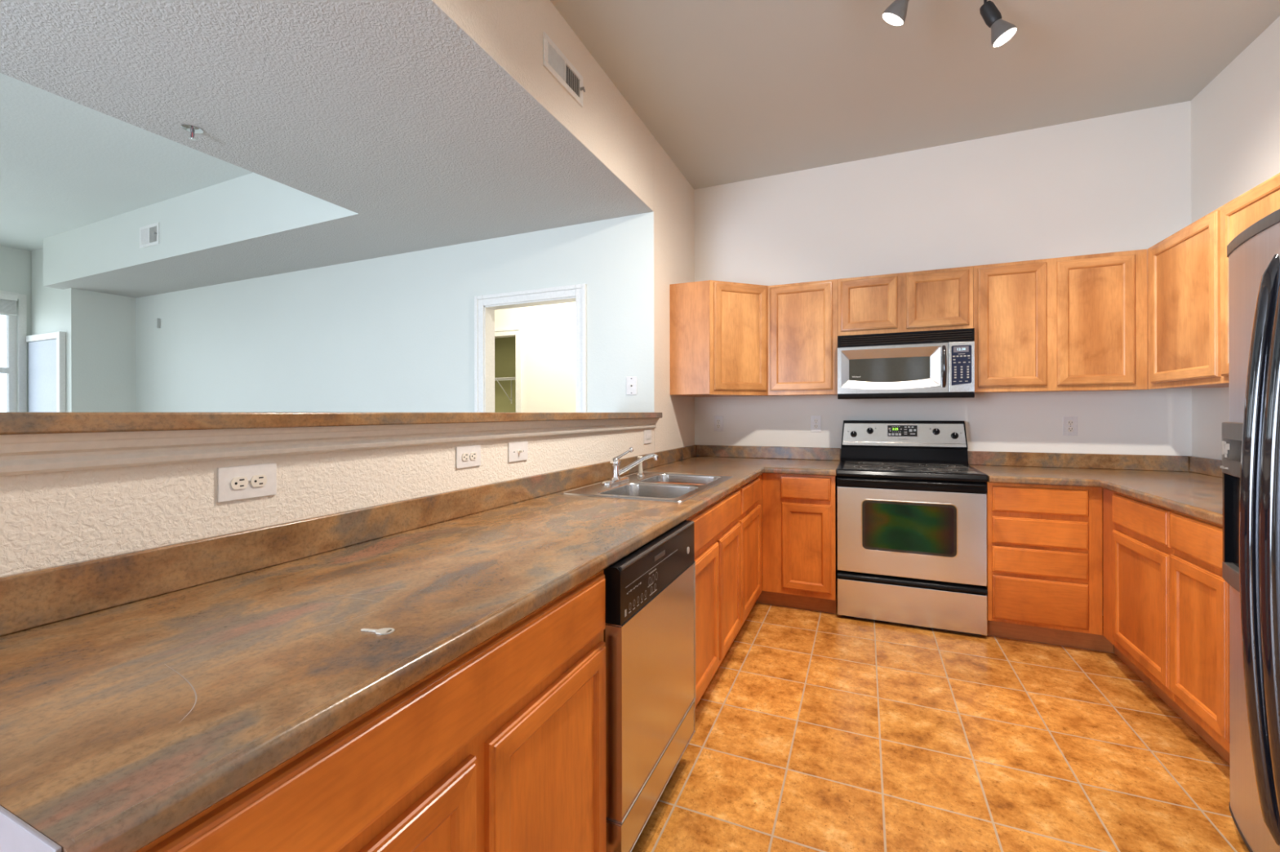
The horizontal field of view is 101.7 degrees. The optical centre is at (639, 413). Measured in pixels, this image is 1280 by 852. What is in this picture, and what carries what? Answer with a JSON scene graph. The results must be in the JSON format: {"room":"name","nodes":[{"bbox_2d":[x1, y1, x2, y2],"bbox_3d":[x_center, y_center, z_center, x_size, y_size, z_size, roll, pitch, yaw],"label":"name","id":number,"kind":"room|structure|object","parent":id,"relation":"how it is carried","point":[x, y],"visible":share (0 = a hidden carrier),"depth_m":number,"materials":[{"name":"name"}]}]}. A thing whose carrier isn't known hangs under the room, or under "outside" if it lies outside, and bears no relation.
{"room":"kitchen","nodes":[
{"label":"kitchen","id":0,"kind":"room"},
{"bbox_2d":[0,245,31,412],"bbox_3d":[-8.094,-0.272,3.607,0.120,3.170,6.332,0,0,23],"label":"wall","id":1,"kind":"structure","parent":0,"point":[15,264],"depth_m":5.91,"materials":[{"name":"paint"}]},
{"bbox_2d":[0,290,26,412],"bbox_3d":[-7.414,-0.373,5.087,0.140,1.970,1.910,0,0,23],"label":"window","id":2,"kind":"structure","parent":1,"relation":"in","point":[11,370],"depth_m":5.90,"materials":[{"name":"white paint"}]},
{"bbox_2d":[0,293,17,316],"bbox_3d":[-7.353,-1.206,5.060,0.062,0.235,1.740,0,0,23],"label":"window blind","id":3,"kind":"object","parent":2,"relation":"attached to","point":[8,308],"visible":1,"depth_m":5.79,"materials":[{"name":"white paint"}]},
{"bbox_2d":[31,248,136,412],"bbox_3d":[-6.450,-0.276,6.051,0.930,3.170,0.542,0,0,23],"label":"wall","id":4,"kind":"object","parent":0,"point":[100,328],"visible":0.21,"depth_m":5.84,"materials":[{"name":"paint"}]},
{"bbox_2d":[26,331,66,412],"bbox_3d":[-6.610,0.215,5.796,0.795,2.190,0.051,0,0,23],"label":"door","id":5,"kind":"structure","parent":4,"relation":"attached to","point":[47,351],"depth_m":5.74,"materials":[{"name":"white paint"}]},
{"bbox_2d":[0,72,253,251],"bbox_3d":[-4.739,-1.905,2.162,7.594,0.080,6.332,0,0,23],"label":"ceiling","id":6,"kind":"structure","parent":0,"point":[66,165],"depth_m":3.97,"materials":[{"name":"paint"}]},
{"bbox_2d":[43,172,441,297],"bbox_3d":[-4.003,-1.611,4.872,4.863,0.509,0.769,0,0,23],"label":"ceiling beam","id":7,"kind":"structure","parent":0,"point":[251,225],"depth_m":4.46,"materials":[{"name":"paint"}]},
{"bbox_2d":[139,222,159,248],"bbox_3d":[-4.393,-1.589,4.653,0.320,0.190,0.030,0,0,24],"label":"air vent","id":8,"kind":"object","parent":7,"relation":"attached to","point":[148,234],"visible":1,"depth_m":4.65,"materials":[{"name":"white metal"}]},
{"bbox_2d":[0,0,652,246],"bbox_3d":[-2.015,-1.616,0.991,1.856,0.510,6.331,0,0,23],"label":"ceiling","id":9,"kind":"structure","parent":0,"point":[388,113],"depth_m":2.26,"materials":[{"name":"paint"}]},
{"bbox_2d":[181,124,203,140],"bbox_3d":[-2.140,-1.336,2.492,0.082,0.050,0.082,0,0,23],"label":"sprinkler","id":10,"kind":"object","parent":9,"relation":"attached to","point":[193,129],"visible":1,"depth_m":2.48,"materials":[{"name":"silver metal"}]},
{"bbox_2d":[0,0,694,577],"bbox_3d":[-1.006,-0.289,1.113,0.115,3.170,7.350,0,0,23],"label":"wall","id":11,"kind":"structure","parent":0,"point":[47,520],"depth_m":1.73,"materials":[{"name":"beige paint"}]},
{"bbox_2d":[217,462,276,502],"bbox_3d":[-0.901,0.158,1.200,0.009,0.077,0.124,0,0,23],"label":"wall outlet","id":12,"kind":"object","parent":11,"relation":"attached to","point":[253,481],"visible":1,"depth_m":1.19,"materials":[{"name":"white plastic"}]},
{"bbox_2d":[231,476,248,489],"bbox_3d":[-0.907,0.158,1.180,0.004,0.027,0.035,0,0,23],"label":"receptacle","id":13,"kind":"object","parent":12,"relation":"attached to","point":[237,482],"depth_m":1.18,"materials":[{"name":"beige plastic"}]},
{"bbox_2d":[250,475,266,487],"bbox_3d":[-0.890,0.158,1.217,0.004,0.027,0.035,0,0,23],"label":"receptacle","id":14,"kind":"object","parent":12,"relation":"attached to","point":[256,481],"depth_m":1.22,"materials":[{"name":"beige plastic"}]},
{"bbox_2d":[0,412,662,475],"bbox_3d":[-0.666,0.050,2.056,0.364,0.104,3.292,0,0,23],"label":"bar ledge","id":15,"kind":"object","parent":11,"relation":"attached to","point":[31,442],"visible":1,"depth_m":1.15,"materials":[{"name":"brown laminate"}]},
{"bbox_2d":[0,444,840,636],"bbox_3d":[0.197,0.313,2.316,1.142,0.095,3.991,0,0,23],"label":"backsplash","id":16,"kind":"structure","parent":11,"relation":"attached to","point":[28,600],"depth_m":1.20,"materials":[{"name":"brown laminate"}]},
{"bbox_2d":[455,444,480,469],"bbox_3d":[-0.613,0.155,1.868,0.009,0.077,0.124,0,0,23],"label":"wall outlet","id":17,"kind":"object","parent":11,"relation":"attached to","point":[466,456],"visible":1,"depth_m":1.86,"materials":[{"name":"white plastic"}]},
{"bbox_2d":[462,453,469,461],"bbox_3d":[-0.619,0.155,1.849,0.004,0.027,0.035,0,0,23],"label":"receptacle","id":18,"kind":"object","parent":17,"relation":"attached to","point":[465,456],"depth_m":1.85,"materials":[{"name":"beige plastic"}]},
{"bbox_2d":[470,452,476,460],"bbox_3d":[-0.603,0.155,1.886,0.004,0.027,0.035,0,0,23],"label":"receptacle","id":19,"kind":"object","parent":17,"relation":"attached to","point":[473,455],"depth_m":1.88,"materials":[{"name":"beige plastic"}]},
{"bbox_2d":[507,440,528,462],"bbox_3d":[-0.492,0.157,2.133,0.022,0.079,0.128,0,0,23],"label":"light switch","id":20,"kind":"object","parent":11,"relation":"attached to","point":[518,451],"visible":1,"depth_m":2.13,"materials":[{"name":"white plastic"}]},
{"bbox_2d":[542,31,585,106],"bbox_3d":[-0.349,-1.617,2.465,0.030,0.150,0.345,0,0,23],"label":"air vent","id":21,"kind":"object","parent":11,"relation":"in","point":[554,61],"visible":1,"depth_m":2.44,"materials":[{"name":"white metal"}]},
{"bbox_2d":[643,429,651,444],"bbox_3d":[0.051,0.154,3.412,0.010,0.092,0.125,0,0,23],"label":"light switch","id":22,"kind":"object","parent":11,"relation":"attached to","point":[646,433],"visible":1,"depth_m":3.40,"materials":[{"name":"white plastic"}]},
{"bbox_2d":[135,211,653,412],"bbox_3d":[-2.888,-0.284,4.877,6.542,3.170,0.115,0,0,23],"label":"wall","id":23,"kind":"structure","parent":0,"point":[394,333],"depth_m":4.52,"materials":[{"name":"paint"}]},
{"bbox_2d":[156,318,160,328],"bbox_3d":[-5.446,-1.018,5.897,0.008,0.110,0.030,0,0,23],"label":"wall bracket","id":24,"kind":"object","parent":23,"relation":"attached to","point":[158,320],"visible":1,"depth_m":5.89,"materials":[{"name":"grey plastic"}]},
{"bbox_2d":[474,283,586,412],"bbox_3d":[-0.820,0.185,3.976,0.999,2.221,0.137,0,0,23],"label":"trim","id":25,"kind":"structure","parent":23,"relation":"attached to","point":[485,306],"depth_m":4.03,"materials":[{"name":"white paint"}]},
{"bbox_2d":[626,376,636,395],"bbox_3d":[-0.058,-0.189,3.593,0.078,0.126,0.008,0,0,23],"label":"wall jack","id":26,"kind":"object","parent":23,"relation":"attached to","point":[631,382],"visible":1,"depth_m":3.59,"materials":[{"name":"white plastic"}]},
{"bbox_2d":[494,337,515,412],"bbox_3d":[-1.772,-0.287,6.640,2.000,3.170,0.600,0,0,23],"label":"wall","id":27,"kind":"structure","parent":0,"point":[504,348],"depth_m":6.88,"materials":[{"name":"green paint"}]},
{"bbox_2d":[494,377,515,404],"bbox_3d":[-1.749,-0.284,6.694,1.804,0.324,0.324,0,0,23],"label":"wire shelf","id":28,"kind":"object","parent":27,"relation":"attached to","point":[511,379],"visible":0.27,"depth_m":6.67,"materials":[{"name":"white paint"}]},
{"bbox_2d":[494,302,576,412],"bbox_3d":[-1.231,-0.288,6.026,4.179,3.170,0.100,0,0,23],"label":"wall","id":29,"kind":"structure","parent":0,"point":[548,331],"depth_m":5.89,"materials":[{"name":"paint"}]},
{"bbox_2d":[494,327,522,412],"bbox_3d":[-1.917,0.154,6.255,1.205,2.290,0.022,0,0,23],"label":"trim","id":30,"kind":"structure","parent":29,"relation":"attached to","point":[517,331],"depth_m":6.03,"materials":[{"name":"white paint"}]},
{"bbox_2d":[550,0,1279,189],"bbox_3d":[0.522,-1.917,0.454,3.220,0.080,7.350,0,0,23],"label":"ceiling","id":31,"kind":"structure","parent":0,"point":[731,91],"depth_m":2.81,"materials":[{"name":"paint"}]},
{"bbox_2d":[882,0,909,25],"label":"track light","id":32,"kind":"object","parent":31,"relation":"attached to","point":[895,13],"depth_m":2.13,"materials":[{"name":"black plastic"}]},
{"bbox_2d":[882,0,909,25],"bbox_3d":[1.081,-1.745,2.145,0.152,0.268,0.107,0,0,23],"label":"socket","id":33,"kind":"object","parent":32,"relation":"attached to","point":[895,14],"depth_m":2.13,"materials":[{"name":"plastic"}]},
{"bbox_2d":[979,0,1017,47],"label":"track light","id":34,"kind":"object","parent":31,"relation":"attached to","point":[1002,31],"depth_m":2.27,"materials":[{"name":"black plastic"}]},
{"bbox_2d":[979,0,1017,47],"bbox_3d":[1.568,-1.749,2.284,0.136,0.262,0.096,0,0,23],"label":"socket","id":35,"kind":"object","parent":34,"relation":"attached to","point":[1002,31],"depth_m":2.27,"materials":[{"name":"plastic"}]},
{"bbox_2d":[631,590,1249,851],"bbox_3d":[0.502,1.323,0.466,3.280,0.060,7.350,0,0,23],"label":"floor","id":36,"kind":"structure","parent":0,"point":[816,731],"depth_m":1.99,"materials":[{"name":"tile"}]},
{"bbox_2d":[136,570,606,851],"bbox_3d":[-0.590,0.848,1.043,0.700,0.894,0.979,0,0,23],"label":"base cabinet","id":37,"kind":"object","parent":36,"relation":"on","point":[501,748],"visible":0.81,"depth_m":0.87,"materials":[{"name":"orange wood"}]},
{"bbox_2d":[0,444,840,851],"bbox_3d":[0.196,0.334,2.313,1.142,0.137,3.996,0,0,23],"label":"countertop","id":38,"kind":"structure","parent":37,"relation":"on","point":[141,691],"depth_m":0.87,"materials":[{"name":"brown laminate"}]},
{"bbox_2d":[360,627,394,635],"bbox_3d":[-0.435,0.361,0.864,0.058,0.002,0.023,0,0,9],"label":"key","id":39,"kind":"object","parent":38,"relation":"on","point":[382,631],"visible":1,"depth_m":0.86,"materials":[{"name":"silver metal"}]},
{"bbox_2d":[600,447,657,484],"bbox_3d":[-0.046,0.266,2.665,0.238,0.180,0.260,0,0,23],"label":"kitchen faucet","id":40,"kind":"object","parent":38,"relation":"on","point":[615,462],"visible":1,"depth_m":2.69,"materials":[{"name":"silver metal"}]},
{"bbox_2d":[609,457,621,479],"bbox_3d":[-0.128,0.286,2.700,0.060,0.116,0.060,0,0,23],"label":"faucet","id":41,"kind":"object","parent":40,"relation":"on","point":[615,462],"depth_m":2.68,"materials":[{"name":"silver metal"}]},
{"bbox_2d":[561,471,733,502],"bbox_3d":[0.087,0.447,2.635,0.572,0.184,0.926,0,0,23],"label":"sink","id":42,"kind":"object","parent":38,"relation":"in","point":[645,487],"visible":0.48,"depth_m":2.60,"materials":[{"name":"metal"}]},
{"bbox_2d":[635,456,644,475],"bbox_3d":[0.001,0.301,2.977,0.048,0.110,0.048,0,0,23],"label":"sprayer","id":43,"kind":"object","parent":42,"relation":"on","point":[640,465],"visible":0.82,"depth_m":2.96,"materials":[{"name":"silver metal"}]},
{"bbox_2d":[603,520,696,851],"bbox_3d":[-0.246,0.848,1.780,0.710,0.894,0.647,0,0,23],"label":"dishwasher","id":44,"kind":"object","parent":36,"relation":"on","point":[650,629],"visible":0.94,"depth_m":1.51,"materials":[{"name":"silver metal"}]},
{"bbox_2d":[656,482,741,708],"bbox_3d":[0.046,0.847,2.522,0.700,0.894,0.945,0,0,23],"label":"base cabinet","id":45,"kind":"object","parent":36,"relation":"on","point":[717,527],"visible":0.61,"depth_m":2.33,"materials":[{"name":"orange wood"}]},
{"bbox_2d":[658,475,762,631],"bbox_3d":[0.384,0.846,3.309,0.700,0.894,0.767,0,0,23],"label":"base cabinet","id":46,"kind":"object","parent":36,"relation":"on","point":[750,519],"visible":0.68,"depth_m":3.07,"materials":[{"name":"orange wood"}]},
{"bbox_2d":[755,473,837,613],"bbox_3d":[1.130,0.844,3.703,0.518,0.894,0.706,0,0,23],"label":"base cabinet","id":47,"kind":"object","parent":36,"relation":"on","point":[800,551],"visible":0.84,"depth_m":3.38,"materials":[{"name":"orange wood"}]},
{"bbox_2d":[836,420,987,635],"bbox_3d":[1.736,0.672,3.420,0.803,1.236,0.686,0,0,23],"label":"electric range","id":48,"kind":"object","parent":36,"relation":"on","point":[912,507],"visible":1,"depth_m":3.16,"materials":[{"name":"silver metal"}]},
{"bbox_2d":[985,482,1113,653],"bbox_3d":[2.383,0.841,3.163,0.585,0.894,0.706,0,0,23],"label":"base cabinet","id":49,"kind":"object","parent":36,"relation":"on","point":[1045,542],"visible":0.82,"depth_m":2.86,"materials":[{"name":"orange wood"}]},
{"bbox_2d":[1102,488,1195,731],"bbox_3d":[2.623,0.841,2.352,0.670,0.894,0.752,0,0,23],"label":"base cabinet","id":50,"kind":"object","parent":36,"relation":"on","point":[1137,551],"visible":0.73,"depth_m":2.38,"materials":[{"name":"orange wood"}]},
{"bbox_2d":[967,451,1222,526],"bbox_3d":[2.439,0.327,2.552,1.164,0.133,1.785,0,0,23],"label":"countertop","id":51,"kind":"structure","parent":50,"relation":"on","point":[1190,486],"depth_m":2.95,"materials":[{"name":"brown laminate"}]},
{"bbox_2d":[1169,511,1230,764],"bbox_3d":[2.396,0.841,1.823,0.670,0.894,0.400,0,0,23],"label":"base cabinet","id":52,"kind":"object","parent":36,"relation":"on","point":[1199,593],"visible":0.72,"depth_m":1.95,"materials":[{"name":"orange wood"}]},
{"bbox_2d":[1220,208,1279,851],"bbox_3d":[1.961,0.381,1.127,0.876,1.817,0.904,0,0,23],"label":"refrigerator","id":53,"kind":"object","parent":36,"relation":"on","point":[1251,438],"visible":1,"depth_m":1.37,"materials":[{"name":"grey metal"}]},
{"bbox_2d":[693,100,1191,523],"bbox_3d":[1.958,-0.296,3.784,3.220,3.170,0.100,0,0,23],"label":"wall","id":54,"kind":"structure","parent":0,"point":[1119,182],"depth_m":3.58,"materials":[{"name":"paint"}]},
{"bbox_2d":[713,416,723,431],"bbox_3d":[0.645,0.087,4.290,0.077,0.124,0.009,0,0,23],"label":"wall outlet","id":55,"kind":"object","parent":54,"relation":"attached to","point":[717,420],"visible":1,"depth_m":4.29,"materials":[{"name":"white plastic"}]},
{"bbox_2d":[669,280,770,397],"bbox_3d":[0.637,-0.537,3.964,0.652,0.812,0.612,0,0,23],"label":"upper cabinet","id":56,"kind":"object","parent":54,"relation":"attached to","point":[718,330],"visible":0.98,"depth_m":3.76,"materials":[{"name":"brown wood"}]},
{"bbox_2d":[767,279,838,395],"bbox_3d":[1.220,-0.539,3.887,0.489,0.812,0.294,0,0,23],"label":"upper cabinet","id":57,"kind":"object","parent":54,"relation":"attached to","point":[803,317],"visible":0.91,"depth_m":3.75,"materials":[{"name":"brown wood"}]},
{"bbox_2d":[810,415,821,431],"bbox_3d":[1.347,0.082,3.988,0.077,0.124,0.009,0,0,23],"label":"wall outlet","id":58,"kind":"object","parent":54,"relation":"attached to","point":[815,420],"visible":1,"depth_m":3.98,"materials":[{"name":"white plastic"}]},
{"bbox_2d":[837,266,973,336],"bbox_3d":[1.819,-0.739,3.629,0.814,0.415,0.294,0,0,23],"label":"upper cabinet","id":59,"kind":"object","parent":54,"relation":"attached to","point":[935,300],"visible":0.88,"depth_m":3.50,"materials":[{"name":"brown wood"}]},
{"bbox_2d":[837,328,974,399],"bbox_3d":[1.784,-0.312,3.559,0.798,0.432,0.450,0,0,23],"label":"microwave oven","id":60,"kind":"object","parent":59,"relation":"attached to","point":[926,364],"visible":1,"depth_m":3.40,"materials":[{"name":"silver metal"}]},
{"bbox_2d":[973,248,1147,392],"bbox_3d":[2.589,-0.542,3.298,0.858,0.812,0.294,0,0,23],"label":"upper cabinet","id":61,"kind":"object","parent":54,"relation":"attached to","point":[1078,322],"visible":0.97,"depth_m":3.15,"materials":[{"name":"brown wood"}]},
{"bbox_2d":[1062,416,1077,435],"bbox_3d":[2.783,0.084,3.370,0.077,0.124,0.009,0,0,23],"label":"wall outlet","id":62,"kind":"object","parent":54,"relation":"attached to","point":[1069,424],"visible":1,"depth_m":3.37,"materials":[{"name":"white plastic"}]},
{"bbox_2d":[1067,426,1073,431],"bbox_3d":[2.782,0.105,3.368,0.027,0.035,0.004,0,0,23],"label":"receptacle","id":63,"kind":"object","parent":62,"relation":"attached to","point":[1069,428],"depth_m":3.37,"materials":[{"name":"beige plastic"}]},
{"bbox_2d":[1067,420,1073,426],"bbox_3d":[2.782,0.064,3.368,0.027,0.035,0.004,0,0,23],"label":"receptacle","id":64,"kind":"object","parent":62,"relation":"attached to","point":[1070,423],"depth_m":3.37,"materials":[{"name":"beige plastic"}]},
{"bbox_2d":[1191,16,1279,460],"bbox_3d":[1.939,-0.296,-0.208,0.100,3.170,7.250,0,0,23],"label":"wall","id":65,"kind":"structure","parent":0,"point":[1235,118],"depth_m":2.80,"materials":[{"name":"paint"}]},
{"bbox_2d":[967,451,1222,477],"bbox_3d":[2.439,0.308,2.552,1.164,0.095,1.785,0,0,23],"label":"backsplash","id":66,"kind":"structure","parent":65,"relation":"attached to","point":[1211,467],"depth_m":3.30,"materials":[{"name":"brown laminate"}]},
{"bbox_2d":[1147,205,1228,389],"bbox_3d":[2.930,-0.543,2.639,0.328,0.812,0.687,0,0,23],"label":"upper cabinet","id":67,"kind":"object","parent":65,"relation":"attached to","point":[1184,268],"visible":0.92,"depth_m":2.64,"materials":[{"name":"brown wood"}]},
{"bbox_2d":[1220,173,1279,383],"bbox_3d":[2.667,-0.542,2.029,0.328,0.812,0.639,0,0,23],"label":"upper cabinet","id":68,"kind":"object","parent":65,"relation":"attached to","point":[1244,211],"visible":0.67,"depth_m":2.28,"materials":[{"name":"brown wood"}]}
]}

